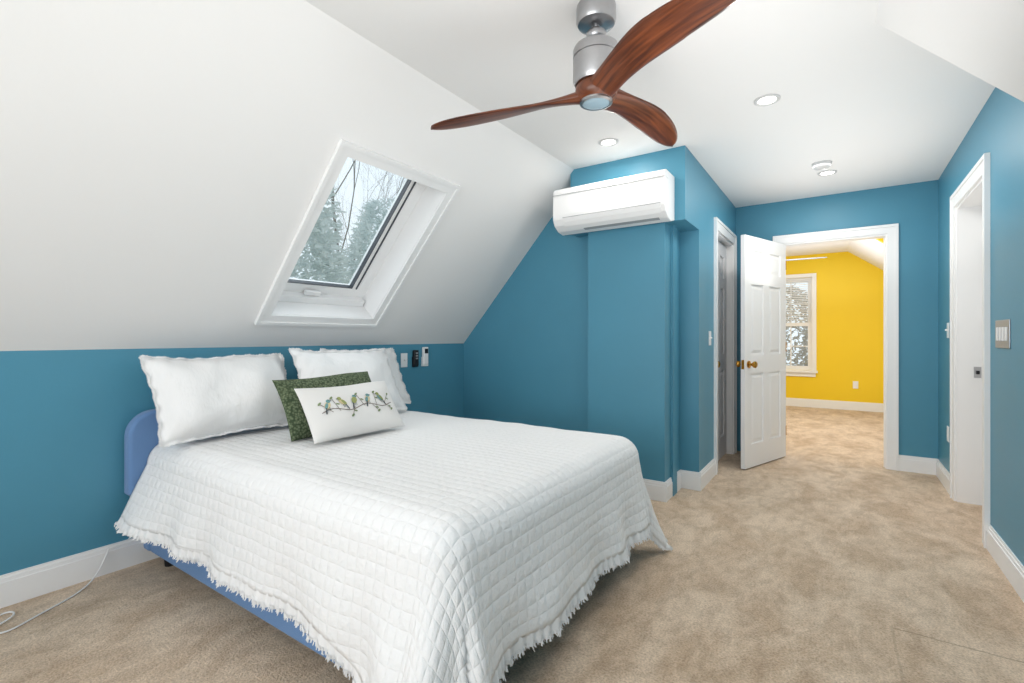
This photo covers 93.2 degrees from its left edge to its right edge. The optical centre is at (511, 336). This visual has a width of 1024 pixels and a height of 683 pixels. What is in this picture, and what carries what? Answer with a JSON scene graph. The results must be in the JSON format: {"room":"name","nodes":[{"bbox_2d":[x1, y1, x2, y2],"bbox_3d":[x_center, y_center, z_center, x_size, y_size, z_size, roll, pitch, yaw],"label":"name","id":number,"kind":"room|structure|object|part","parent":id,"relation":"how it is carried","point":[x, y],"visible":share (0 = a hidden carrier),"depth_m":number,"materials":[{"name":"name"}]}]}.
{"room":"bedroom","nodes":[
{"label":"bedroom","id":0,"kind":"room"},
{"bbox_2d":[0,343,463,574],"bbox_3d":[-1.927,0.605,2.519,0.100,1.090,5.200,0,0,34],"label":"wall","id":1,"kind":"structure","parent":0,"point":[65,415],"depth_m":2.27,"materials":[{"name":"teal paint"}]},
{"bbox_2d":[0,538,158,608],"bbox_3d":[-1.896,1.083,2.462,0.016,0.135,5.140,0,0,34],"label":"baseboard","id":2,"kind":"structure","parent":1,"relation":"attached to","point":[21,585],"depth_m":2.23,"materials":[{"name":"white wood"}]},
{"bbox_2d":[401,353,406,366],"bbox_3d":[-0.877,0.190,3.957,0.020,0.115,0.070,0,0,34],"label":"light switch","id":3,"kind":"object","parent":1,"relation":"attached to","point":[403,355],"visible":1,"depth_m":3.95,"materials":[{"name":"white plastic"}]},
{"bbox_2d":[412,350,418,366],"bbox_3d":[-0.806,0.180,4.051,0.033,0.140,0.060,0,0,34],"label":"remote control","id":4,"kind":"object","parent":1,"relation":"attached to","point":[415,359],"visible":1,"depth_m":4.03,"materials":[{"name":"plastic"}]},
{"bbox_2d":[421,347,427,365],"bbox_3d":[-0.743,0.168,4.144,0.032,0.165,0.068,0,0,34],"label":"remote control","id":5,"kind":"object","parent":1,"relation":"attached to","point":[424,359],"visible":1,"depth_m":4.12,"materials":[{"name":"white plastic"}]},
{"bbox_2d":[0,0,573,350],"bbox_3d":[-1.391,-0.642,2.155,1.271,1.404,5.200,0,0,34],"label":"ceiling","id":6,"kind":"structure","parent":0,"point":[162,162],"depth_m":2.10,"materials":[{"name":"white paint"}]},
{"bbox_2d":[254,138,460,327],"bbox_3d":[-0.915,-0.521,2.961,0.818,0.905,0.894,0,0,34],"label":"trim","id":7,"kind":"structure","parent":6,"relation":"attached to","point":[344,149],"depth_m":2.78,"materials":[{"name":"white wood"}]},
{"bbox_2d":[272,186,445,317],"bbox_3d":[-0.998,-0.612,3.018,0.920,0.982,0.790,0,0,34],"label":"trim","id":8,"kind":"structure","parent":6,"relation":"attached to","point":[430,199],"depth_m":3.27,"materials":[{"name":"white wood"}]},
{"bbox_2d":[279,179,425,306],"bbox_3d":[-1.042,-0.644,3.047,0.743,0.848,0.750,0,0,34],"label":"window","id":9,"kind":"structure","parent":8,"relation":"attached to","point":[297,290],"depth_m":3.24,"materials":[{"name":"wood"}]},
{"bbox_3d":[-1.300,-0.288,3.150,0.035,0.036,0.110,0,0,34],"label":"handle","id":10,"kind":"part","parent":9,"relation":"part of","materials":[{"name":"white plastic"}]},
{"bbox_2d":[0,406,1023,682],"bbox_3d":[1.365,1.200,3.788,4.200,0.100,11.200,0,0,34],"label":"floor","id":11,"kind":"structure","parent":0,"point":[820,561],"depth_m":2.04,"materials":[{"name":"carpet"}]},
{"bbox_2d":[0,548,109,633],"bbox_3d":[-2.003,1.084,2.042,0.178,0.130,0.607,0,0,18],"label":"cable","id":12,"kind":"object","parent":11,"relation":"on","point":[13,612],"visible":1,"depth_m":2.01,"materials":[{"name":"white plastic"}]},
{"bbox_2d":[124,409,340,666],"bbox_3d":[-0.604,0.760,2.527,2.040,0.780,1.700,0,0,34],"label":"bed","id":13,"kind":"object","parent":11,"relation":"on","point":[140,437],"visible":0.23,"depth_m":2.36,"materials":[{"name":"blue quilted fabric"}]},
{"bbox_3d":[-1.417,0.725,3.079,0.075,0.710,1.700,0,0,34],"label":"headboard","id":14,"kind":"part","parent":13,"relation":"part of","materials":[{"name":"blue fabric"}]},
{"bbox_3d":[-1.726,1.110,2.442,0.060,0.080,0.060,0,0,34],"label":"leg","id":15,"kind":"part","parent":13,"relation":"part of","materials":[{"name":"plastic"}]},
{"bbox_3d":[-0.602,0.960,2.525,1.894,0.240,1.530,0,0,34],"label":"rail","id":16,"kind":"part","parent":13,"relation":"part of","materials":[{"name":"blue fabric"}]},
{"bbox_2d":[114,410,672,682],"bbox_3d":[-0.527,0.831,2.446,2.148,0.629,1.891,0,0,34],"label":"coverlet","id":17,"kind":"object","parent":13,"relation":"on","point":[432,548],"visible":0.94,"depth_m":1.73,"materials":[{"name":"white fabric"}]},
{"bbox_2d":[138,353,287,447],"bbox_3d":[-1.499,0.297,2.580,0.319,0.427,0.765,0,0,34],"label":"pillow","id":18,"kind":"object","parent":17,"relation":"on","point":[198,398],"visible":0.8,"depth_m":2.43,"materials":[{"name":"white fabric"}]},
{"bbox_2d":[272,371,370,441],"bbox_3d":[-0.975,0.362,2.670,0.224,0.303,0.655,0,0,34],"label":"throw pillow","id":19,"kind":"object","parent":17,"relation":"on","point":[298,425],"visible":0.52,"depth_m":2.45,"materials":[{"name":"green fabric"}]},
{"bbox_2d":[288,348,407,410],"bbox_3d":[-1.030,0.286,3.119,0.290,0.444,0.771,0,0,34],"label":"pillow","id":20,"kind":"object","parent":17,"relation":"on","point":[308,363],"visible":0.54,"depth_m":3.10,"materials":[{"name":"white fabric"}]},
{"bbox_2d":[294,381,404,443],"bbox_3d":[-0.833,0.380,2.543,0.206,0.257,0.570,0,0,34],"label":"throw pillow","id":21,"kind":"object","parent":17,"relation":"on","point":[331,413],"visible":1,"depth_m":2.45,"materials":[{"name":"fabric"}]},
{"bbox_2d":[320,348,410,403],"bbox_3d":[-1.008,0.286,3.406,0.214,0.428,0.654,0,0,34],"label":"pillow","id":22,"kind":"object","parent":17,"relation":"on","point":[390,352],"visible":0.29,"depth_m":3.60,"materials":[{"name":"white fabric"}]},
{"bbox_2d":[464,216,676,495],"bbox_3d":[0.380,-0.080,4.082,1.960,2.460,0.100,0,0,34],"label":"wall","id":23,"kind":"structure","parent":0,"point":[526,357],"depth_m":4.10,"materials":[{"name":"teal paint"}]},
{"bbox_2d":[588,222,679,481],"bbox_3d":[0.952,0.172,3.736,0.585,1.956,0.449,0,0,34],"label":"wall column","id":24,"kind":"structure","parent":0,"point":[629,267],"depth_m":3.52,"materials":[{"name":"teal paint"}]},
{"bbox_2d":[643,479,666,501],"bbox_3d":[0.828,1.083,3.539,0.601,0.135,0.016,0,0,34],"label":"baseboard","id":25,"kind":"structure","parent":24,"relation":"attached to","point":[657,490],"depth_m":3.40,"materials":[{"name":"white wood"}]},
{"bbox_2d":[570,145,698,236],"bbox_3d":[0.930,-1.057,3.714,0.876,0.504,0.390,0,0,34],"label":"wall","id":26,"kind":"structure","parent":0,"point":[680,162],"depth_m":3.47,"materials":[{"name":"teal paint"}]},
{"bbox_2d":[553,169,673,234],"bbox_3d":[0.714,-0.947,3.483,0.836,0.323,0.235,0,0,34],"label":"air conditioner","id":27,"kind":"object","parent":26,"relation":"attached to","point":[644,198],"visible":1,"depth_m":3.36,"materials":[{"name":"white plastic"}]},
{"bbox_2d":[584,217,659,229],"bbox_3d":[0.763,-0.797,3.414,0.555,0.010,0.034,0,0,34],"label":"outlet","id":28,"kind":"object","parent":27,"relation":"attached to","point":[645,219],"depth_m":3.40,"materials":[{"name":"grey plastic"}]},
{"bbox_2d":[305,0,994,207],"bbox_3d":[0.673,-1.335,1.840,2.496,0.050,7.000,0,0,34],"label":"ceiling","id":29,"kind":"structure","parent":0,"point":[858,95],"depth_m":2.52,"materials":[{"name":"white paint"}]},
{"bbox_2d":[431,0,737,146],"bbox_3d":[0.161,-1.115,1.884,1.121,0.391,1.128,0,0,8],"label":"ceiling fan","id":30,"kind":"object","parent":29,"relation":"hanging from","point":[602,64],"visible":1,"depth_m":1.85,"materials":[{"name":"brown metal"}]},
{"bbox_3d":[-0.005,-0.962,2.070,0.740,0.072,0.164,0,0,21],"label":"blade","id":31,"kind":"part","parent":30,"relation":"part of","materials":[{"name":"brown wood"}]},
{"bbox_3d":[0.576,-0.962,2.121,0.630,0.072,0.152,0,0,-42],"label":"blade","id":32,"kind":"part","parent":30,"relation":"part of","materials":[{"name":"brown wood"}]},
{"bbox_3d":[0.452,-0.962,1.574,0.164,0.072,0.730,0,0,-22],"label":"blade","id":33,"kind":"part","parent":30,"relation":"part of","materials":[{"name":"brown wood"}]},
{"bbox_2d":[599,138,618,146],"bbox_3d":[0.647,-1.305,3.248,0.132,0.010,0.132,0,0,34],"label":"recessed light","id":34,"kind":"object","parent":29,"relation":"in","point":[606,142],"visible":1,"depth_m":3.24,"materials":[{"name":"white"}]},
{"bbox_2d":[754,94,780,105],"bbox_3d":[1.407,-1.305,2.671,0.132,0.010,0.132,0,0,34],"label":"recessed light","id":35,"kind":"object","parent":29,"relation":"in","point":[769,99],"visible":1,"depth_m":2.66,"materials":[{"name":"white"}]},
{"bbox_2d":[812,160,831,170],"bbox_3d":[2.335,-1.289,3.649,0.130,0.042,0.130,0,0,34],"label":"smoke detector","id":36,"kind":"object","parent":29,"relation":"attached to","point":[824,164],"visible":1,"depth_m":3.61,"materials":[{"name":"white plastic"}]},
{"bbox_2d":[817,170,836,175],"bbox_3d":[2.511,-1.305,3.855,0.132,0.010,0.132,0,0,34],"label":"recessed light","id":37,"kind":"object","parent":29,"relation":"in","point":[827,172],"visible":1,"depth_m":3.85,"materials":[{"name":"white"}]},
{"bbox_2d":[680,163,735,471],"bbox_3d":[1.769,-0.080,4.311,0.160,2.459,1.540,0,0,34],"label":"wall","id":38,"kind":"structure","parent":0,"point":[696,246],"depth_m":3.70,"materials":[{"name":"teal paint"}]},
{"bbox_2d":[665,470,680,500],"bbox_3d":[1.179,1.083,3.536,0.016,0.135,0.371,0,0,34],"label":"baseboard","id":39,"kind":"structure","parent":38,"relation":"attached to","point":[669,481],"depth_m":3.48,"materials":[{"name":"white wood"}]},
{"bbox_2d":[680,470,700,490],"bbox_3d":[1.347,1.083,3.658,0.156,0.135,0.016,0,0,34],"label":"baseboard","id":40,"kind":"structure","parent":38,"relation":"attached to","point":[691,480],"depth_m":3.65,"materials":[{"name":"white wood"}]},
{"bbox_2d":[700,458,715,489],"bbox_3d":[1.553,1.083,3.836,0.016,0.135,0.509,0,0,34],"label":"baseboard","id":41,"kind":"structure","parent":38,"relation":"attached to","point":[708,472],"depth_m":3.82,"materials":[{"name":"white wood"}]},
{"bbox_2d":[709,331,711,344],"bbox_3d":[1.607,0.010,3.913,0.020,0.115,0.070,0,0,34],"label":"light switch","id":42,"kind":"object","parent":38,"relation":"attached to","point":[710,337],"visible":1,"depth_m":3.91,"materials":[{"name":"white plastic"}]},
{"bbox_2d":[718,241,725,460],"bbox_3d":[1.924,0.128,4.460,0.105,2.020,0.720,0,0,34],"label":"door","id":43,"kind":"structure","parent":38,"relation":"in","point":[721,248],"depth_m":4.61,"materials":[{"name":"paint"}]},
{"bbox_2d":[714,217,736,474],"bbox_3d":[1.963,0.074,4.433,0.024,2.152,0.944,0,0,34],"label":"trim","id":44,"kind":"structure","parent":38,"relation":"attached to","point":[719,226],"depth_m":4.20,"materials":[{"name":"white wood"}]},
{"bbox_2d":[786,241,848,255],"bbox_3d":[3.649,-1.350,6.437,3.200,0.001,3.850,0,0,34],"label":"ceiling","id":45,"kind":"structure","parent":0,"point":[837,246],"depth_m":7.47,"materials":[{"name":"white paint"}]},
{"bbox_2d":[786,257,826,260],"bbox_3d":[3.663,-1.170,6.558,1.021,0.360,1.134,0,0,34],"label":"ceiling fan","id":46,"kind":"object","parent":45,"relation":"hanging from","point":[816,257],"visible":0.02,"depth_m":6.41,"materials":[{"name":"white plastic"}]},
{"bbox_2d":[786,252,882,402],"bbox_3d":[4.801,-0.150,8.042,3.300,2.600,0.100,0,0,34],"label":"wall","id":47,"kind":"structure","parent":0,"point":[849,289],"depth_m":7.67,"materials":[{"name":"paint"}]},
{"bbox_2d":[786,273,817,376],"bbox_3d":[4.563,-0.195,8.155,1.000,1.690,0.120,0,0,34],"label":"window","id":48,"kind":"structure","parent":47,"relation":"in","point":[791,370],"depth_m":7.96,"materials":[{"name":"white wood"}]},
{"bbox_2d":[786,278,810,321],"bbox_3d":[4.573,-0.610,8.144,0.770,0.700,0.024,0,0,34],"label":"blind","id":49,"kind":"object","parent":48,"relation":"attached to","point":[790,281],"depth_m":8.01,"materials":[{"name":"white plastic"}]},
{"bbox_2d":[786,398,882,411],"bbox_3d":[4.727,1.083,8.023,3.200,0.135,0.016,0,0,34],"label":"baseboard","id":50,"kind":"structure","parent":47,"relation":"attached to","point":[814,403],"depth_m":7.72,"materials":[{"name":"white wood"}]},
{"bbox_2d":[853,381,857,388],"bbox_3d":[5.382,0.750,7.581,0.070,0.115,0.009,0,0,34],"label":"power outlet","id":51,"kind":"object","parent":47,"relation":"attached to","point":[855,383],"visible":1,"depth_m":7.58,"materials":[{"name":"white plastic"}]},
{"bbox_2d":[736,180,937,458],"bbox_3d":[2.959,-0.080,4.506,1.910,2.460,0.120,0,0,34],"label":"wall","id":52,"kind":"structure","parent":0,"point":[914,206],"depth_m":4.14,"materials":[{"name":"teal paint"}]},
{"bbox_2d":[736,234,785,468],"bbox_3d":[2.282,0.128,4.431,0.782,2.020,0.174,0,0,-42],"label":"door","id":53,"kind":"structure","parent":52,"relation":"in","point":[763,262],"depth_m":4.37,"materials":[{"name":"white wood"}]},
{"bbox_3d":[2.074,0.238,4.171,0.064,0.064,0.070,0,0,-37],"label":"knob","id":54,"kind":"part","parent":53,"relation":"part of","materials":[{"name":"gold metal"}]},
{"bbox_2d":[773,223,898,470],"bbox_3d":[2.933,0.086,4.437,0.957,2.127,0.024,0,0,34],"label":"trim","id":55,"kind":"structure","parent":52,"relation":"attached to","point":[892,230],"depth_m":4.19,"materials":[{"name":"white wood"}]},
{"bbox_2d":[899,455,936,474],"bbox_3d":[3.438,1.083,4.098,0.260,0.135,0.016,0,0,34],"label":"baseboard","id":56,"kind":"structure","parent":52,"relation":"attached to","point":[923,465],"depth_m":4.09,"materials":[{"name":"white wood"}]},
{"bbox_2d":[848,239,882,269],"bbox_3d":[4.976,-1.010,6.352,0.910,0.680,2.500,0,0,34],"label":"ceiling","id":57,"kind":"structure","parent":0,"point":[870,250],"depth_m":6.75,"materials":[{"name":"white paint"}]},
{"bbox_2d":[876,0,1023,101],"bbox_3d":[0.838,-1.005,0.531,0.550,0.610,5.020,0,0,34],"label":"ceiling","id":58,"kind":"structure","parent":0,"point":[984,39],"depth_m":1.69,"materials":[{"name":"white paint"}]},
{"bbox_2d":[938,87,1023,565],"bbox_3d":[1.652,-0.080,1.132,0.120,2.460,6.930,0,0,34],"label":"wall","id":59,"kind":"structure","parent":0,"point":[998,129],"depth_m":2.44,"materials":[{"name":"teal paint"}]},
{"bbox_2d":[936,459,949,494],"bbox_3d":[3.345,1.083,3.745,0.016,0.135,0.665,0,0,34],"label":"baseboard","id":60,"kind":"structure","parent":59,"relation":"attached to","point":[943,475],"depth_m":3.75,"materials":[{"name":"white wood"}]},
{"bbox_2d":[945,323,948,337],"bbox_3d":[3.278,-0.050,3.649,0.020,0.115,0.070,0,0,34],"label":"light switch","id":61,"kind":"object","parent":59,"relation":"attached to","point":[947,329],"visible":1,"depth_m":3.64,"materials":[{"name":"white plastic"}]},
{"bbox_2d":[947,426,948,441],"bbox_3d":[3.282,0.730,3.646,0.009,0.115,0.070,0,0,34],"label":"power outlet","id":62,"kind":"object","parent":59,"relation":"attached to","point":[947,426],"visible":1,"depth_m":3.63,"materials":[{"name":"white plastic"}]},
{"bbox_2d":[957,179,981,504],"bbox_3d":[2.944,0.119,2.999,0.161,2.062,0.833,0,0,34],"label":"door","id":63,"kind":"structure","parent":59,"relation":"attached to","point":[969,210],"depth_m":3.34,"materials":[{"name":"white wood"}]},
{"bbox_3d":[3.188,0.242,3.315,0.037,0.075,0.005,0,0,34],"label":"strike plate","id":64,"kind":"part","parent":63,"relation":"part of","materials":[{"name":"silver metal"}]},
{"bbox_2d":[950,152,989,547],"bbox_3d":[2.868,0.074,3.050,0.024,2.152,1.014,0,0,34],"label":"trim","id":65,"kind":"structure","parent":59,"relation":"attached to","point":[981,170],"depth_m":2.70,"materials":[{"name":"white wood"}]},
{"bbox_2d":[995,319,1010,348],"bbox_3d":[2.422,-0.015,2.381,0.011,0.138,0.267,0,0,34],"label":"light switch","id":66,"kind":"object","parent":59,"relation":"attached to","point":[1002,327],"visible":1,"depth_m":2.37,"materials":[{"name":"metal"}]},
{"bbox_2d":[986,524,1023,602],"bbox_3d":[1.117,1.083,0.465,0.016,0.135,5.225,0,0,34],"label":"baseboard","id":67,"kind":"structure","parent":59,"relation":"attached to","point":[1009,564],"depth_m":2.33,"materials":[{"name":"white wood"}]},
{"label":"outside","id":68,"kind":"structure","parent":0,"visible":0},
{"bbox_3d":[0.160,4.275,18.027,60.000,0.150,70.000,0,0,34],"label":"ground","id":69,"kind":"structure","parent":68,"visible":0},
{"bbox_2d":[290,185,351,283],"bbox_3d":[-4.611,0.048,9.198,4.218,8.552,4.225,0,0,-22],"label":"evergreen tree","id":70,"kind":"object","parent":69,"relation":"on","point":[321,248],"visible":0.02,"depth_m":8.98,"materials":[{"name":"green plant"}]},
{"bbox_2d":[317,160,403,271],"bbox_3d":[-6.405,-8.431,17.608,17.996,25.179,18.583,0,0,42],"label":"tree","id":71,"kind":"object","parent":69,"relation":"on","point":[354,161],"visible":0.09,"depth_m":21.47,"materials":[{"name":"green plant"}]},
{"bbox_2d":[341,196,394,282],"bbox_3d":[-3.385,0.230,13.375,4.166,8.104,4.217,0,0,-39],"label":"evergreen tree","id":72,"kind":"object","parent":69,"relation":"on","point":[358,248],"visible":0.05,"depth_m":12.76,"materials":[{"name":"green plant"}]},
{"bbox_2d":[786,284,807,365],"bbox_3d":[7.418,1.385,13.795,5.755,5.780,5.704,0,0,34],"label":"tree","id":73,"kind":"object","parent":69,"relation":"on","point":[804,342],"visible":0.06,"depth_m":12.74,"materials":[{"name":"grey plant"}]}
]}

